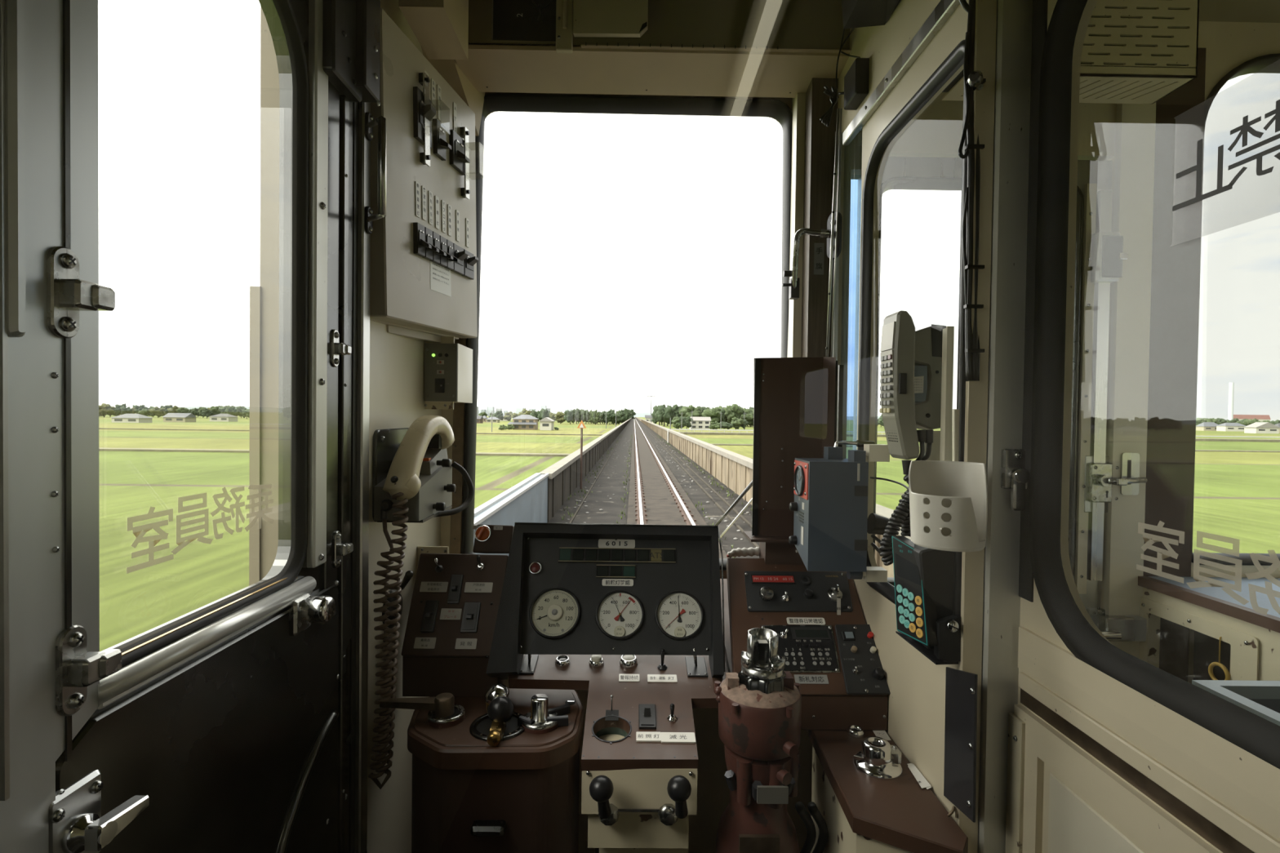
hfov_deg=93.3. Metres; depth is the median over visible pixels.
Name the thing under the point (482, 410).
block
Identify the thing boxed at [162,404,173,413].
tree
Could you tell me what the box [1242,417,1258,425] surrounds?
tree
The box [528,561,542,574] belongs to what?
lamp
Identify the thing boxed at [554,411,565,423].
tree
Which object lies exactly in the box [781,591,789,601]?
toggle switch
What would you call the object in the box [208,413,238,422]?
house
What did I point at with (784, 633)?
switch
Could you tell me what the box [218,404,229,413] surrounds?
tree
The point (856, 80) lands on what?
box
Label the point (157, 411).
tree
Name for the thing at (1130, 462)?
strike plate
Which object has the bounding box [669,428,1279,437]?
guardrail
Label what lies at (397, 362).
wall
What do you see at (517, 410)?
block
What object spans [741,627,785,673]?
socket
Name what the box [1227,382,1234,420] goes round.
chimney stack
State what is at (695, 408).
tree
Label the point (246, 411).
tree
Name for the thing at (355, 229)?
trim
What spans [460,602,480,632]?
rocker switch
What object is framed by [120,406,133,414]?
tree
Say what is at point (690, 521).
rail
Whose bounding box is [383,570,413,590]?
lever
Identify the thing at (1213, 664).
ring
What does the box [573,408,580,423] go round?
tree
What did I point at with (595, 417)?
tree
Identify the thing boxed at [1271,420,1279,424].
tree
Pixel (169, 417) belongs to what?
house
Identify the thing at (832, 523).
equipment box
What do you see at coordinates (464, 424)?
window frame
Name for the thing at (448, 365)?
control box
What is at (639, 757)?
desk
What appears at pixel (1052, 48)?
window
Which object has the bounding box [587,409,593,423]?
tree
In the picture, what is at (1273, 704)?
tub
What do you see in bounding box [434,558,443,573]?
toggle switch
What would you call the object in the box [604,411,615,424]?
tree
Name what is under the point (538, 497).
wall
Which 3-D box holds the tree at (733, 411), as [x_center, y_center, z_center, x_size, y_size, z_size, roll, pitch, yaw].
[69.954,-8.370,452.027,15.160,17.213,14.807,1,1,-1]
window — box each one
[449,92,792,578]
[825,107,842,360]
[857,39,967,626]
[1018,0,1279,768]
[1191,53,1279,565]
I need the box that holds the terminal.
[892,535,960,664]
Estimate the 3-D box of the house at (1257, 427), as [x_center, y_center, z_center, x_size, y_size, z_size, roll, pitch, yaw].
[481.626,1.031,467.825,18.725,8.654,9.500,1,1,-1]
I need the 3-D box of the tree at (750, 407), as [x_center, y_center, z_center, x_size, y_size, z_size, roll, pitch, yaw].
[86.047,-7.417,457.131,12.667,15.556,13.237,1,1,-1]
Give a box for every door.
[0,0,353,852]
[872,156,1147,641]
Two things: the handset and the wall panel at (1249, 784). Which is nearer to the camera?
the wall panel at (1249, 784)
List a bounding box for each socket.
[591,694,631,744]
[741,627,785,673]
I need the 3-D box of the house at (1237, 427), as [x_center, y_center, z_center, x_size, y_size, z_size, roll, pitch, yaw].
[567.017,0.507,579.203,20.871,8.154,10.000,1,1,-1]
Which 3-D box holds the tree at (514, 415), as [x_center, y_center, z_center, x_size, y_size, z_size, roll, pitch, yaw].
[-120.361,-8.990,582.976,10.055,9.024,10.816,1,1,-1]
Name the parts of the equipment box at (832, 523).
knob, knob, carry handle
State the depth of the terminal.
0.96 m
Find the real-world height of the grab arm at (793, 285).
0.200 m
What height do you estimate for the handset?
0.443 m
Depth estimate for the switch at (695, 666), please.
1.31 m
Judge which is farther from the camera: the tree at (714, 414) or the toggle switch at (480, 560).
the tree at (714, 414)
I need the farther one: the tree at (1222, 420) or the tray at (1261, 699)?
the tree at (1222, 420)
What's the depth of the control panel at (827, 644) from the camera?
1.30 m
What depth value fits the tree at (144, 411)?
533.13 m
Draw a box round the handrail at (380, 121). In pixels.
[364,111,386,234]
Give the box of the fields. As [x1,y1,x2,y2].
[98,414,1279,651]
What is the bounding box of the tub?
[1248,698,1279,713]
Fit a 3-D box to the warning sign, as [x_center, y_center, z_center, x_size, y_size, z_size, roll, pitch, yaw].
[-1.870,0.896,19.287,0.300,2.203,0.093,1,1,-1]
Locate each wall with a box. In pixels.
[367,0,441,852]
[440,21,1279,852]
[473,417,631,555]
[635,416,911,577]
[1017,0,1279,852]
[1142,586,1279,680]
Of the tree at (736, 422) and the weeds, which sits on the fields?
the tree at (736, 422)
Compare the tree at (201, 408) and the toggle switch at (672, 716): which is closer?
the toggle switch at (672, 716)
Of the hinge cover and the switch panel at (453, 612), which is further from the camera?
the switch panel at (453, 612)
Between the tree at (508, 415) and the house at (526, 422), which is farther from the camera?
the tree at (508, 415)
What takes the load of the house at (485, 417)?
on the fields
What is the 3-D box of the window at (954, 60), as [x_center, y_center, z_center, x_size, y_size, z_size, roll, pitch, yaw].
[0.512,-0.136,1.167,0.019,0.967,0.439,1,1,-1]
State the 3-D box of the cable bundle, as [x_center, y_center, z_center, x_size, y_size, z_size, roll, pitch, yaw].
[0.511,-0.384,0.939,0.050,0.626,0.023,1,1,-3]
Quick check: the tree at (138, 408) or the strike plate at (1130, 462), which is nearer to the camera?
the strike plate at (1130, 462)
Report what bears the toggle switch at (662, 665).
attached to the desk at (639, 757)
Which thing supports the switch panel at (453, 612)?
on the controller
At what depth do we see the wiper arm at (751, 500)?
1.86 m
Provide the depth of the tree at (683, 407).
473.37 m
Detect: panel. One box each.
[322,0,380,106]
[401,553,508,697]
[485,522,724,679]
[720,558,890,730]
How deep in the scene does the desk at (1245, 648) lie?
1.51 m
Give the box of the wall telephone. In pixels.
[368,415,474,789]
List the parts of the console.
name plate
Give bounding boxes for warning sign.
[577,420,586,488]
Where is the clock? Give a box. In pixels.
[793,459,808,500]
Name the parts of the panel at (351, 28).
plate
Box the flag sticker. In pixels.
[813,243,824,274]
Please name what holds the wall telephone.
attached to the wall at (397, 362)
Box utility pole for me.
[646,395,655,422]
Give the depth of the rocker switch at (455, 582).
1.35 m
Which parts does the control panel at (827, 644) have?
volume knob, radio plate, name plate, dark knob, name plate, broadcast plate, rotary knob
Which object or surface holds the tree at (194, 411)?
on the fields
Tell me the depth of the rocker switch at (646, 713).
1.14 m
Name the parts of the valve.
rating plate, rating plate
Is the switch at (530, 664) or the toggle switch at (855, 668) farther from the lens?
the switch at (530, 664)
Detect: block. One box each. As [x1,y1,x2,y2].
[480,408,486,413]
[486,406,494,416]
[515,408,524,413]
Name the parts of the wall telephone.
coiled cord, plate, knob, knob, knob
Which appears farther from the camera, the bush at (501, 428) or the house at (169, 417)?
the house at (169, 417)
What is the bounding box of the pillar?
[967,0,1032,852]
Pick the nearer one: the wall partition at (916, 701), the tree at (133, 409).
the wall partition at (916, 701)
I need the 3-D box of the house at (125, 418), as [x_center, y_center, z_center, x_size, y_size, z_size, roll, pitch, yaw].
[-273.265,-4.507,325.084,15.321,4.816,10.000,1,1,-1]
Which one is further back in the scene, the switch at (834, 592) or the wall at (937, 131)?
the wall at (937, 131)
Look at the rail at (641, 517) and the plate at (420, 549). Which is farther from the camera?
the rail at (641, 517)
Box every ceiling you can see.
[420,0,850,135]
[1199,0,1279,22]
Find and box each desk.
[507,648,728,852]
[1137,575,1279,680]
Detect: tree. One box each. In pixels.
[98,403,115,417]
[106,408,116,417]
[115,403,126,415]
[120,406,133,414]
[130,407,135,413]
[133,404,148,413]
[137,408,150,416]
[148,406,166,417]
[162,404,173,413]
[167,405,184,413]
[176,407,189,413]
[190,408,199,416]
[198,406,205,417]
[200,408,212,418]
[210,405,221,415]
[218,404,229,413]
[224,405,237,415]
[235,405,246,417]
[242,408,247,418]
[244,408,249,417]
[478,412,487,416]
[488,412,496,417]
[494,410,503,420]
[503,411,512,421]
[510,413,518,417]
[517,408,532,416]
[529,409,539,421]
[537,408,549,420]
[548,412,556,421]
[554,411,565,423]
[564,409,576,424]
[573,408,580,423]
[577,408,586,422]
[582,409,590,424]
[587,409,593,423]
[591,408,599,424]
[596,411,604,424]
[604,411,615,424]
[611,411,617,424]
[617,411,627,423]
[623,408,632,420]
[630,408,635,418]
[651,404,665,425]
[653,405,672,426]
[662,407,675,426]
[666,404,681,417]
[671,418,683,428]
[674,406,682,417]
[679,406,686,417]
[679,416,687,428]
[680,404,702,417]
[683,416,693,429]
[693,406,702,412]
[701,406,723,424]
[711,407,725,422]
[723,404,743,422]
[730,417,744,429]
[738,407,746,418]
[740,419,748,428]
[742,408,753,426]
[746,406,753,422]
[879,414,884,426]
[1195,417,1207,425]
[1206,417,1219,424]
[1217,417,1226,423]
[1229,417,1239,422]
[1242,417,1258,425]
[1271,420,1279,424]
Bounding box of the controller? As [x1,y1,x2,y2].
[379,683,584,852]
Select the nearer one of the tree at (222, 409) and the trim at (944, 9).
the trim at (944, 9)
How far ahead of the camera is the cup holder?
0.89 m
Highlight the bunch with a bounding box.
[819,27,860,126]
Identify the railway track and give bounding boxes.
[547,417,759,558]
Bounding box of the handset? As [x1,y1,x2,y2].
[879,310,946,565]
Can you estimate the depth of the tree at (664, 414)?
427.34 m
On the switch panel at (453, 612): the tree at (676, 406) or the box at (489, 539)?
the box at (489, 539)
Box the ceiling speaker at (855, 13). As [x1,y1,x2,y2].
[841,0,900,28]
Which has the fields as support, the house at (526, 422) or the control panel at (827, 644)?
the house at (526, 422)
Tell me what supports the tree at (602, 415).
on the fields
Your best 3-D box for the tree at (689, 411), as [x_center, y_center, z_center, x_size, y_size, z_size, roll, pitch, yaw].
[38.669,-8.167,445.081,16.600,16.224,18.099,1,1,-1]
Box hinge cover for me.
[1004,712,1025,852]
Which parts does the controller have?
reverser handle, handle post, handle knob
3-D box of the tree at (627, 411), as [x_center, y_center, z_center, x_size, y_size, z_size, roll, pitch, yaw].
[-9.967,-8.289,484.876,7.832,13.843,7.468,1,1,-1]
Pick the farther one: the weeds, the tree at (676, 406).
the tree at (676, 406)
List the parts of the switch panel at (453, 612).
name plate, name plate, name plate, name plate, name plate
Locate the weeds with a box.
[550,435,751,558]
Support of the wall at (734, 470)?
on the railway track
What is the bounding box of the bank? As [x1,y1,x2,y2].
[98,427,1279,457]
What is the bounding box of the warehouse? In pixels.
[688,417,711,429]
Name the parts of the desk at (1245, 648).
opening frame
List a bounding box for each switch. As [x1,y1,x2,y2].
[420,600,439,632]
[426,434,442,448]
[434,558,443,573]
[447,574,463,604]
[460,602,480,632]
[475,555,484,570]
[519,654,538,675]
[638,704,656,729]
[657,648,666,670]
[666,703,677,722]
[684,648,707,677]
[779,629,788,639]
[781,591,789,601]
[826,584,842,601]
[841,631,855,640]
[852,666,857,674]
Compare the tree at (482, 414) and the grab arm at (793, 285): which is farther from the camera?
the tree at (482, 414)
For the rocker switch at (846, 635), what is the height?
0.016 m
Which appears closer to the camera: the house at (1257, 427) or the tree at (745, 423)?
the tree at (745, 423)
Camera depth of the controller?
1.12 m
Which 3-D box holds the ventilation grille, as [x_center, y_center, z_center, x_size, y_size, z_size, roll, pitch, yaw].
[1.011,-0.972,1.434,0.525,0.339,0.120,1,1,-1]
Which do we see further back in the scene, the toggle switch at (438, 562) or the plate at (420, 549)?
the plate at (420, 549)
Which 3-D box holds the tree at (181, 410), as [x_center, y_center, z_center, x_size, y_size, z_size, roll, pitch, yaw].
[-394.508,-11.922,521.688,7.352,9.793,8.579,1,1,-1]
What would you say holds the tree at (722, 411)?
on the fields
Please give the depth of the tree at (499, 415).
580.83 m
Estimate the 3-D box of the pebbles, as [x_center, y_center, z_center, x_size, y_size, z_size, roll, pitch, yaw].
[0.264,1.746,34.998,4.979,0.054,59.968,1,1,-1]
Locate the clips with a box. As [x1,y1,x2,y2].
[634,429,699,525]
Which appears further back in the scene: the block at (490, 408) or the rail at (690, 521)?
the block at (490, 408)
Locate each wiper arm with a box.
[715,480,752,525]
[718,497,752,541]
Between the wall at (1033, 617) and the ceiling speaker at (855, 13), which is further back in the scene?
the ceiling speaker at (855, 13)
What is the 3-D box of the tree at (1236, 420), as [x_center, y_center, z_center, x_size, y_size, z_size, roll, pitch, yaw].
[852.782,-4.566,865.305,13.365,16.059,13.908,1,1,-1]
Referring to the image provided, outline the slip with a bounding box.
[901,764,931,788]
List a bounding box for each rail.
[634,417,697,525]
[634,422,646,524]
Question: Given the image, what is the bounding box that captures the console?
[808,724,968,852]
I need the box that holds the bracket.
[924,326,959,461]
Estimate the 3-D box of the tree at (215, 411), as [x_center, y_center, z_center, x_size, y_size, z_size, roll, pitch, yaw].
[-382.841,-12.868,543.922,10.291,11.233,10.072,1,1,-1]
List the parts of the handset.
coiled cord, straight cord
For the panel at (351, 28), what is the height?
0.539 m
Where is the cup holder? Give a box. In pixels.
[908,460,987,551]
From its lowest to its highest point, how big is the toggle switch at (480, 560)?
0.038 m
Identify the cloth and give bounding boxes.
[726,546,759,558]
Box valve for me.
[714,627,827,852]
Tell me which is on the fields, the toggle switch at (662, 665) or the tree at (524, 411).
the tree at (524, 411)
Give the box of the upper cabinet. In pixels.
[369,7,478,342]
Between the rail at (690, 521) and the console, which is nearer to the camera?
the console
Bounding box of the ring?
[1208,636,1230,680]
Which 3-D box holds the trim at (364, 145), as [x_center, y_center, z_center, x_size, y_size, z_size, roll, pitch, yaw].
[-0.554,0.073,1.179,0.038,2.300,0.034,1,1,-1]
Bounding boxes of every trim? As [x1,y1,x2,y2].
[248,5,279,586]
[350,102,358,852]
[355,100,371,852]
[786,93,805,357]
[800,77,838,357]
[842,0,959,145]
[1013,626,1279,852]
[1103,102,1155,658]
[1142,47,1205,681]
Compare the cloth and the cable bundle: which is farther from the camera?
the cloth
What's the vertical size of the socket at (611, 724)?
0.106 m
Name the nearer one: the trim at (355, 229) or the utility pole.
the trim at (355, 229)
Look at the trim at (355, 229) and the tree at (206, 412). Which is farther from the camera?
the tree at (206, 412)
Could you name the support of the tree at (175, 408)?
on the fields
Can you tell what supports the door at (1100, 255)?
in the wall at (937, 131)
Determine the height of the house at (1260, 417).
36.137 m
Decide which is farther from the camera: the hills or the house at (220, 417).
the hills
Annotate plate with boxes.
[417,546,448,568]
[943,666,977,822]
[1120,453,1139,495]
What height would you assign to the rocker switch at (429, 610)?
0.059 m
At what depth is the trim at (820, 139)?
1.58 m
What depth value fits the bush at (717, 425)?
336.16 m
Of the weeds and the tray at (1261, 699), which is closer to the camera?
the tray at (1261, 699)
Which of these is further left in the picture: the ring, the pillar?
the pillar
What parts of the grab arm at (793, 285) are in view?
arm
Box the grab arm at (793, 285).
[782,211,842,299]
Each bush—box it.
[497,424,507,430]
[506,423,515,429]
[708,421,721,429]
[720,421,733,429]
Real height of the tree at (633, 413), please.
13.577 m
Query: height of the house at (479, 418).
5.787 m
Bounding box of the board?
[742,356,844,564]
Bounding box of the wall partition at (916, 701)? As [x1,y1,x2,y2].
[811,0,996,852]
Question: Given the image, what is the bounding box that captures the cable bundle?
[958,0,986,381]
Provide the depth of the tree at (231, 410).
570.15 m
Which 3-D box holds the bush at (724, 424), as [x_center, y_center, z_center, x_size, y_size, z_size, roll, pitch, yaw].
[48.747,-0.553,339.791,8.353,4.629,6.347,1,1,-1]
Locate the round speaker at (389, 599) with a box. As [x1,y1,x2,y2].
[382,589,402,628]
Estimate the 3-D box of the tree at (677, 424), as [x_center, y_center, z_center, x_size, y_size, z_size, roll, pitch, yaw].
[20.391,-1.359,324.555,7.426,6.226,6.648,1,1,-1]
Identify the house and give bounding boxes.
[111,413,152,422]
[162,413,196,422]
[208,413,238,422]
[476,415,483,423]
[482,415,487,422]
[485,417,499,422]
[507,414,537,430]
[538,417,555,430]
[644,415,653,422]
[1195,422,1218,431]
[1216,422,1245,431]
[1233,414,1271,421]
[1244,422,1279,433]
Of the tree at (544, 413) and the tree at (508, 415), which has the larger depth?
the tree at (508, 415)
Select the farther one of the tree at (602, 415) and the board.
the tree at (602, 415)
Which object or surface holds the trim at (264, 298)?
attached to the wall at (397, 362)
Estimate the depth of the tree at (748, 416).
455.79 m
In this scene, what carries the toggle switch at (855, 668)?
attached to the control panel at (827, 644)
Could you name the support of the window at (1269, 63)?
in the wall at (937, 131)
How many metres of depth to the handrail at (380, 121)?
1.13 m
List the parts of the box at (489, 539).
rotary knob, name plate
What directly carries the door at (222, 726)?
in the wall at (397, 362)
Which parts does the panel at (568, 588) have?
plate, number plate, name plate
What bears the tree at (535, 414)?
on the fields
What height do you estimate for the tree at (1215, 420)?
14.100 m
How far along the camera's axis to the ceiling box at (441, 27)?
1.30 m
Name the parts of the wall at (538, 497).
blue panel, wall panel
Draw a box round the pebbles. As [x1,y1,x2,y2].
[560,439,749,546]
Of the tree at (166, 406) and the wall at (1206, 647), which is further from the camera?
the tree at (166, 406)
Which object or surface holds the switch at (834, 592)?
attached to the control panel at (827, 644)
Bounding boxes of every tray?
[1191,680,1279,726]
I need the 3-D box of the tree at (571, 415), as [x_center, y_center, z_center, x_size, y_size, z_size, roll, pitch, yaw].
[-55.045,-7.687,475.795,10.034,11.768,9.920,1,1,-1]
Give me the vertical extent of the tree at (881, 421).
12.119 m
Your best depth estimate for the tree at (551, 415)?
595.48 m
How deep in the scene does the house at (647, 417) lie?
570.01 m
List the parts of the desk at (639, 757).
knob, name plate, name plate, name plate, name plate, knob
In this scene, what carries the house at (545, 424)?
on the fields
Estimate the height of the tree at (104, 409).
12.604 m
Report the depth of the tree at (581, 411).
496.93 m
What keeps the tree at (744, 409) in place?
on the fields
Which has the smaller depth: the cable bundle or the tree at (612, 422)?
the cable bundle
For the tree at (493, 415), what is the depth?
621.77 m
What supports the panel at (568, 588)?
on the desk at (639, 757)
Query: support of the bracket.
attached to the wall partition at (916, 701)
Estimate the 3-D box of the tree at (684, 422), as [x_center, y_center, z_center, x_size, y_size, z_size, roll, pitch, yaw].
[22.532,-1.907,325.370,5.689,7.351,6.348,1,1,-1]
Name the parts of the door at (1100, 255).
lever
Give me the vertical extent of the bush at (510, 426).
2.673 m
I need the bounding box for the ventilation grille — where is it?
[942,0,1199,104]
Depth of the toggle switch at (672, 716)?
1.14 m
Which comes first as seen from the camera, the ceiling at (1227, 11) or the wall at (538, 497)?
the ceiling at (1227, 11)
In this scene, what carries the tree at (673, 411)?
on the fields
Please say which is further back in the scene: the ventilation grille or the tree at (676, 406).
the tree at (676, 406)
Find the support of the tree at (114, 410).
on the fields
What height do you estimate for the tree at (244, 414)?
9.127 m
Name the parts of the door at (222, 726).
handle plate, lever, panel, lock plate, lock knob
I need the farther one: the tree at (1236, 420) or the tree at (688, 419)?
the tree at (1236, 420)
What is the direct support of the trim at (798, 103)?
attached to the wall at (937, 131)
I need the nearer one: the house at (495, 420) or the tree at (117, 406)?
the house at (495, 420)
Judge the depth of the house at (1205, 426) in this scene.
595.62 m
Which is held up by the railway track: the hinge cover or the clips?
the clips
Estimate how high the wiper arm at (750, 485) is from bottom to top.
0.338 m
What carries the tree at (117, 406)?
on the fields
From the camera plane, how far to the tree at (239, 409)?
602.20 m
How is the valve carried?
on the floor
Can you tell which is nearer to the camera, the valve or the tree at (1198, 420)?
the valve
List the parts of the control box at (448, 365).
mounting plate, panel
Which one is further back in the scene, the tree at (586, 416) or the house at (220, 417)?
the tree at (586, 416)
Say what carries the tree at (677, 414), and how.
on the fields
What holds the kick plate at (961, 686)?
attached to the wall partition at (916, 701)
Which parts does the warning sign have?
post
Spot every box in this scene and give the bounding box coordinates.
[398,0,468,59]
[424,336,472,409]
[472,524,514,553]
[788,440,908,582]
[844,57,869,110]
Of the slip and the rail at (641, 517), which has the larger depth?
the rail at (641, 517)
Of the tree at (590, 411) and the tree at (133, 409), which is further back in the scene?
the tree at (133, 409)
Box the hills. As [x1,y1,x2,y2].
[184,406,879,420]

